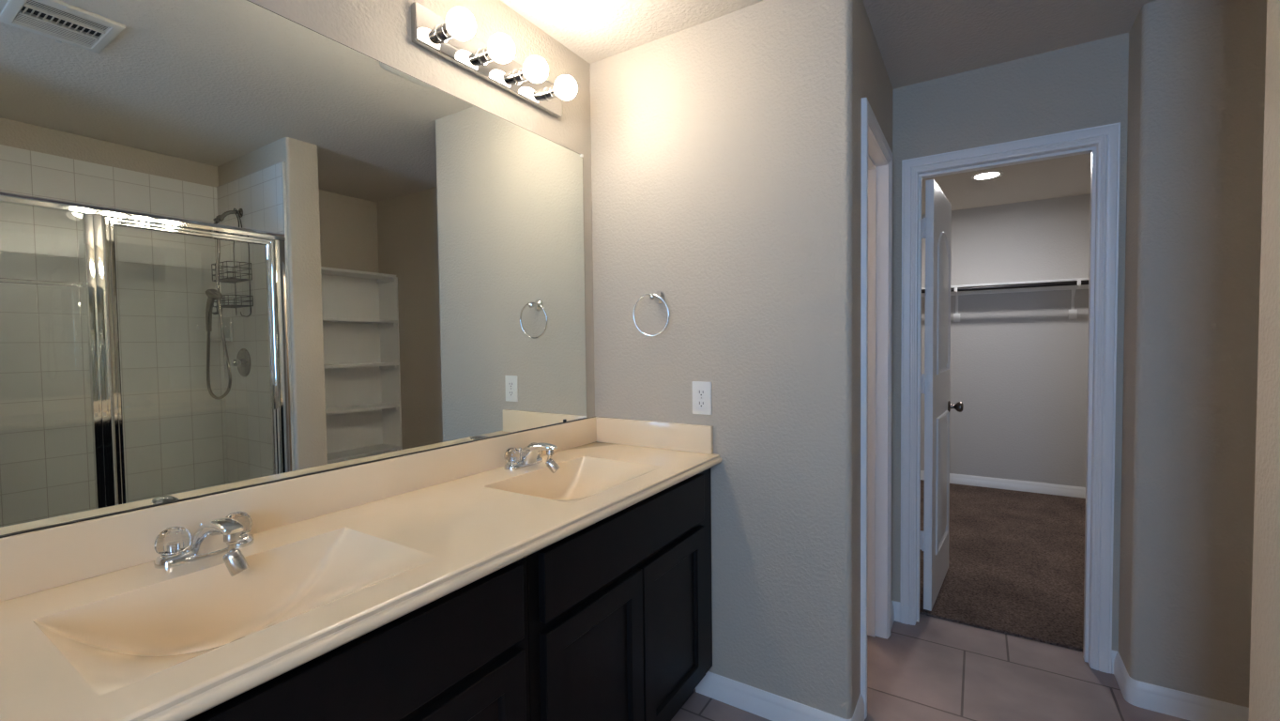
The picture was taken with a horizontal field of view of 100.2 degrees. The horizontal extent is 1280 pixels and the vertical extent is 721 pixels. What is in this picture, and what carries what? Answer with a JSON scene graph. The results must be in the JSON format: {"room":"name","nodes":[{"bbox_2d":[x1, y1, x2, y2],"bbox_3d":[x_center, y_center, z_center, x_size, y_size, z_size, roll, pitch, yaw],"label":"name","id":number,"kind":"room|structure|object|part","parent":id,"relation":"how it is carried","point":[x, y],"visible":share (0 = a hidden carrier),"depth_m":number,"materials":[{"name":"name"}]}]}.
{"room":"bathroom","nodes":[
{"label":"bathroom","id":0,"kind":"room"},
{"bbox_2d":[248,0,594,417],"bbox_3d":[-0.694,0.043,1.528,0.120,2.440,5.140,0,2,32],"label":"wall","id":1,"kind":"structure","parent":0,"point":[380,30],"depth_m":1.71,"materials":[{"name":"beige paint"}]},
{"bbox_2d":[0,0,588,537],"bbox_3d":[-0.695,-0.262,1.397,0.012,1.053,1.778,0,2,32],"label":"wall mirror","id":2,"kind":"object","parent":1,"relation":"attached to","point":[242,245],"visible":1,"depth_m":1.15,"materials":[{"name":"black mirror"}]},
{"bbox_2d":[0,415,596,601],"bbox_3d":[-0.679,0.314,1.423,0.019,0.101,1.879,0,2,32],"label":"backsplash","id":3,"kind":"structure","parent":1,"relation":"attached to","point":[42,559],"depth_m":1.16,"materials":[{"name":"stone"}]},
{"bbox_2d":[411,1,577,118],"bbox_3d":[-0.411,-0.949,1.707,0.151,0.104,0.613,0,2,32],"label":"vanity light bar","id":4,"kind":"object","parent":1,"relation":"attached to","point":[451,38],"visible":1,"depth_m":1.64,"materials":[{"name":"grey metal"}]},
{"bbox_2d":[434,6,475,43],"bbox_3d":[-0.521,-0.942,1.510,0.126,0.080,0.080,0,2,32],"label":"bulb","id":5,"kind":"object","parent":4,"relation":"attached to","point":[459,23],"depth_m":1.48,"materials":[{"name":"white glass"}]},
{"bbox_2d":[475,32,515,64],"bbox_3d":[-0.441,-0.947,1.637,0.126,0.080,0.080,0,2,32],"label":"bulb","id":6,"kind":"object","parent":4,"relation":"attached to","point":[500,49],"depth_m":1.61,"materials":[{"name":"white glass"}]},
{"bbox_2d":[511,55,548,84],"bbox_3d":[-0.360,-0.952,1.763,0.126,0.080,0.080,0,2,32],"label":"bulb","id":7,"kind":"object","parent":4,"relation":"attached to","point":[535,69],"depth_m":1.74,"materials":[{"name":"white glass"}]},
{"bbox_2d":[542,75,577,101],"bbox_3d":[-0.280,-0.958,1.890,0.126,0.080,0.080,0,2,32],"label":"bulb","id":8,"kind":"object","parent":4,"relation":"attached to","point":[565,87],"depth_m":1.86,"materials":[{"name":"white glass"}]},
{"bbox_2d":[590,0,863,718],"bbox_3d":[0.291,0.014,2.031,1.007,2.440,0.204,0,2,32],"label":"wall","id":9,"kind":"structure","parent":0,"point":[726,149],"depth_m":1.84,"materials":[{"name":"beige paint"}]},
{"bbox_2d":[632,290,670,335],"bbox_3d":[0.050,-0.178,2.021,0.160,0.173,0.057,0,2,32],"label":"towel ring","id":10,"kind":"object","parent":9,"relation":"attached to","point":[659,297],"visible":1,"depth_m":2.02,"materials":[{"name":"silver metal"}]},
{"bbox_2d":[692,380,711,414],"bbox_3d":[0.225,0.137,1.953,0.076,0.120,0.007,0,2,32],"label":"wall outlet","id":11,"kind":"object","parent":9,"relation":"attached to","point":[701,390],"visible":1,"depth_m":1.95,"materials":[{"name":"white plastic"}]},
{"bbox_2d":[697,388,705,396],"bbox_3d":[0.224,0.117,1.950,0.034,0.026,0.002,0,2,32],"label":"receptacle","id":12,"kind":"object","parent":11,"relation":"attached to","point":[700,391],"depth_m":1.95,"materials":[{"name":"white plastic"}]},
{"bbox_2d":[697,399,705,407],"bbox_3d":[0.224,0.158,1.951,0.034,0.026,0.002,0,2,32],"label":"receptacle","id":13,"kind":"object","parent":11,"relation":"attached to","point":[700,403],"depth_m":1.95,"materials":[{"name":"white plastic"}]},
{"bbox_2d":[695,670,864,720],"bbox_3d":[0.490,1.193,1.918,0.561,0.087,0.172,0,2,32],"label":"baseboard","id":14,"kind":"structure","parent":9,"relation":"attached to","point":[765,704],"depth_m":1.86,"materials":[{"name":"white paint"}]},
{"bbox_2d":[500,0,1158,213],"bbox_3d":[1.061,-1.243,1.639,2.950,0.080,7.290,0,2,32],"label":"ceiling","id":15,"kind":"structure","parent":0,"point":[918,40],"depth_m":1.97,"materials":[{"name":"beige paint"}]},
{"bbox_2d":[971,170,1003,180],"bbox_3d":[2.409,-1.284,3.715,0.188,0.008,0.188,0,2,32],"label":"recessed light","id":16,"kind":"object","parent":15,"relation":"in","point":[988,175],"visible":1,"depth_m":3.70,"materials":[{"name":"white plastic"}]},
{"bbox_2d":[863,4,892,358],"bbox_3d":[0.948,-0.001,2.237,0.117,2.440,0.846,0,2,32],"label":"wall","id":17,"kind":"structure","parent":0,"point":[877,88],"depth_m":2.05,"materials":[{"name":"beige paint"}]},
{"bbox_2d":[860,97,892,718],"bbox_3d":[0.928,0.170,2.082,0.018,2.110,0.640,0,2,32],"label":"trim","id":18,"kind":"structure","parent":17,"relation":"attached to","point":[869,122],"depth_m":1.84,"materials":[{"name":"white paint"}]},
{"bbox_2d":[867,130,886,638],"bbox_3d":[0.871,0.192,2.119,0.120,2.066,0.552,0,2,32],"label":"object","id":19,"kind":"structure","parent":17,"relation":"attached to","point":[876,164],"depth_m":2.32,"materials":[{"name":"white paint"}]},
{"bbox_2d":[891,600,899,626],"bbox_3d":[1.157,1.168,2.438,0.039,0.087,0.131,0,2,32],"label":"baseboard","id":20,"kind":"structure","parent":17,"relation":"attached to","point":[895,605],"depth_m":2.48,"materials":[{"name":"white paint"}]},
{"bbox_2d":[670,479,1189,720],"bbox_3d":[1.092,1.270,1.722,2.950,0.092,7.290,0,2,32],"label":"floor","id":21,"kind":"structure","parent":0,"point":[933,668],"depth_m":2.33,"materials":[{"name":"tile"}]},
{"bbox_2d":[185,556,530,720],"bbox_3d":[-0.699,0.851,0.904,0.542,0.865,0.934,0,2,32],"label":"vanity cabinet","id":22,"kind":"object","parent":21,"relation":"on","point":[463,654],"visible":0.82,"depth_m":0.93,"materials":[{"name":"brown wood"}]},
{"bbox_3d":[-0.353,0.875,0.965,0.020,0.526,0.401,0,2,32],"label":"door","id":23,"kind":"part","parent":22,"relation":"part of","materials":[{"name":"brown wood"}]},
{"bbox_3d":[-0.358,0.875,0.968,0.007,0.400,0.275,0,2,32],"label":"door panel","id":24,"kind":"part","parent":22,"relation":"part of","materials":[{"name":"brown wood"}]},
{"bbox_2d":[526,467,712,720],"bbox_3d":[-0.199,0.819,1.694,0.542,0.865,0.934,0,2,32],"label":"vanity cabinet","id":25,"kind":"object","parent":21,"relation":"on","point":[620,609],"visible":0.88,"depth_m":1.46,"materials":[{"name":"brown wood"}]},
{"bbox_2d":[0,415,722,720],"bbox_3d":[-0.446,0.385,1.278,0.568,0.239,1.879,0,2,32],"label":"countertop","id":26,"kind":"structure","parent":25,"relation":"on","point":[91,630],"depth_m":1.00,"materials":[{"name":"stone"}]},
{"bbox_2d":[153,511,254,576],"bbox_3d":[-0.804,0.348,1.021,0.166,0.101,0.158,0,2,32],"label":"faucet","id":27,"kind":"object","parent":26,"relation":"attached to","point":[230,533],"visible":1,"depth_m":1.00,"materials":[{"name":"silver metal"}]},
{"bbox_3d":[-0.880,0.337,1.008,0.051,0.045,0.051,0,2,32],"label":"knob","id":28,"kind":"part","parent":27,"relation":"part of","materials":[{"name":"clear plastic"}]},
{"bbox_3d":[-0.879,0.355,1.008,0.036,0.022,0.036,0,2,32],"label":"handle stem","id":29,"kind":"part","parent":27,"relation":"part of","materials":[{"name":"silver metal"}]},
{"bbox_3d":[-0.852,0.370,1.052,0.052,0.018,0.158,0,2,32],"label":"plate","id":30,"kind":"part","parent":27,"relation":"part of","materials":[{"name":"silver metal"}]},
{"bbox_3d":[-0.803,0.333,1.019,0.162,0.070,0.056,0,2,32],"label":"spout","id":31,"kind":"part","parent":27,"relation":"part of","materials":[{"name":"silver metal"}]},
{"bbox_3d":[-0.825,0.334,1.094,0.051,0.045,0.051,0,2,32],"label":"knob","id":32,"kind":"part","parent":27,"relation":"part of","materials":[{"name":"white plastic"}]},
{"bbox_2d":[32,527,440,695],"bbox_3d":[-0.643,0.450,0.911,0.330,0.137,0.468,0,2,32],"label":"basin","id":33,"kind":"object","parent":26,"relation":"in","point":[113,644],"depth_m":0.96,"materials":[{"name":"ceramic"}]},
{"bbox_2d":[503,441,559,472],"bbox_3d":[-0.338,0.315,1.754,0.170,0.096,0.158,0,2,32],"label":"faucet","id":34,"kind":"object","parent":26,"relation":"attached to","point":[529,455],"visible":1,"depth_m":1.73,"materials":[{"name":"silver metal"}]},
{"bbox_3d":[-0.415,0.307,1.743,0.051,0.045,0.051,0,2,32],"label":"knob","id":35,"kind":"part","parent":34,"relation":"part of","materials":[{"name":"white plastic"}]},
{"bbox_3d":[-0.387,0.340,1.787,0.052,0.018,0.158,0,2,32],"label":"plate","id":36,"kind":"part","parent":34,"relation":"part of","materials":[{"name":"silver metal"}]},
{"bbox_3d":[-0.338,0.303,1.754,0.162,0.070,0.056,0,2,32],"label":"spout","id":37,"kind":"part","parent":34,"relation":"part of","materials":[{"name":"silver metal"}]},
{"bbox_2d":[484,456,662,502],"bbox_3d":[-0.185,0.421,1.636,0.330,0.137,0.464,0,2,32],"label":"basin","id":38,"kind":"object","parent":26,"relation":"in","point":[578,479],"depth_m":1.76,"materials":[{"name":"ceramic"}]},
{"bbox_3d":[-0.104,0.859,1.357,0.020,0.526,0.401,0,2,32],"label":"door","id":39,"kind":"part","parent":25,"relation":"part of","materials":[{"name":"brown wood"}]},
{"bbox_3d":[-0.109,0.859,1.361,0.007,0.400,0.275,0,2,32],"label":"door panel","id":40,"kind":"part","parent":25,"relation":"part of","materials":[{"name":"brown wood"}]},
{"bbox_3d":[-0.001,0.486,1.517,0.020,0.158,0.808,0,2,32],"label":"drawer","id":41,"kind":"part","parent":25,"relation":"part of","materials":[{"name":"brown wood"}]},
{"bbox_3d":[0.113,0.845,1.701,0.020,0.526,0.401,0,2,32],"label":"door","id":42,"kind":"part","parent":25,"relation":"part of","materials":[{"name":"brown wood"}]},
{"bbox_3d":[0.108,0.845,1.704,0.007,0.400,0.275,0,2,32],"label":"door panel","id":43,"kind":"part","parent":25,"relation":"part of","materials":[{"name":"brown wood"}]},
{"bbox_2d":[920,193,1090,487],"bbox_3d":[3.030,-0.113,4.684,2.200,2.428,0.120,0,2,32],"label":"wall","id":44,"kind":"structure","parent":0,"point":[1019,362],"depth_m":4.50,"materials":[{"name":"grey paint"}]},
{"bbox_2d":[920,470,1085,498],"bbox_3d":[3.008,1.059,4.666,2.200,0.087,0.014,0,2,32],"label":"baseboard","id":45,"kind":"structure","parent":44,"relation":"attached to","point":[959,479],"depth_m":4.54,"materials":[{"name":"white paint"}]},
{"bbox_2d":[921,277,1089,321],"bbox_3d":[2.911,-0.486,4.491,2.196,0.304,0.306,0,2,32],"label":"closet shelf","id":46,"kind":"object","parent":44,"relation":"attached to","point":[1073,284],"visible":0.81,"depth_m":4.34,"materials":[{"name":"white paint"}]},
{"bbox_3d":[2.842,-0.595,4.380,2.190,0.033,0.033,0,2,32],"label":"hanging rod","id":47,"kind":"part","parent":46,"relation":"part of","materials":[{"name":"grey metal"}]},
{"bbox_2d":[891,32,1128,651],"bbox_3d":[1.532,-0.010,2.299,0.803,2.440,0.116,0,2,32],"label":"wall","id":48,"kind":"structure","parent":0,"point":[1084,85],"depth_m":2.19,"materials":[{"name":"beige paint"}]},
{"bbox_2d":[920,179,963,610],"bbox_3d":[1.528,0.164,2.739,0.175,2.020,0.618,1,2,37],"label":"door","id":49,"kind":"structure","parent":48,"relation":"in","point":[937,223],"depth_m":2.57,"materials":[{"name":"white paint"}]},
{"bbox_3d":[1.555,0.609,2.746,0.009,0.670,0.375,1,2,37],"label":"panel","id":50,"kind":"part","parent":49,"relation":"part of","materials":[{"name":"white paint"}]},
{"bbox_3d":[1.544,-0.293,2.716,0.009,0.715,0.375,1,2,37],"label":"panel","id":51,"kind":"part","parent":49,"relation":"part of","materials":[{"name":"white paint"}]},
{"bbox_3d":[1.717,0.251,2.906,0.070,0.062,0.062,1,2,37],"label":"knob","id":52,"kind":"part","parent":49,"relation":"part of","materials":[{"name":"brown metal"}]},
{"bbox_2d":[899,121,1120,673],"bbox_3d":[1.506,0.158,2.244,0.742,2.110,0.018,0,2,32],"label":"trim","id":53,"kind":"structure","parent":48,"relation":"attached to","point":[1107,137],"depth_m":2.08,"materials":[{"name":"white paint"}]},
{"bbox_2d":[1118,0,1267,707],"bbox_3d":[2.195,0.000,1.763,0.891,2.440,0.314,0,2,32],"label":"wall","id":54,"kind":"structure","parent":0,"point":[1197,68],"depth_m":1.79,"materials":[{"name":"beige paint"}]},
{"bbox_2d":[1111,650,1249,720],"bbox_3d":[2.051,1.177,1.825,0.640,0.087,0.212,0,2,32],"label":"baseboard","id":55,"kind":"structure","parent":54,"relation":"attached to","point":[1180,704],"depth_m":1.84,"materials":[{"name":"white paint"}]},
{"bbox_2d":[1249,0,1279,720],"bbox_3d":[1.605,0.038,0.811,0.871,2.440,0.167,0,2,32],"label":"wall","id":56,"kind":"structure","parent":0,"point":[1264,693],"depth_m":1.06,"materials":[{"name":"beige paint"}]}
]}

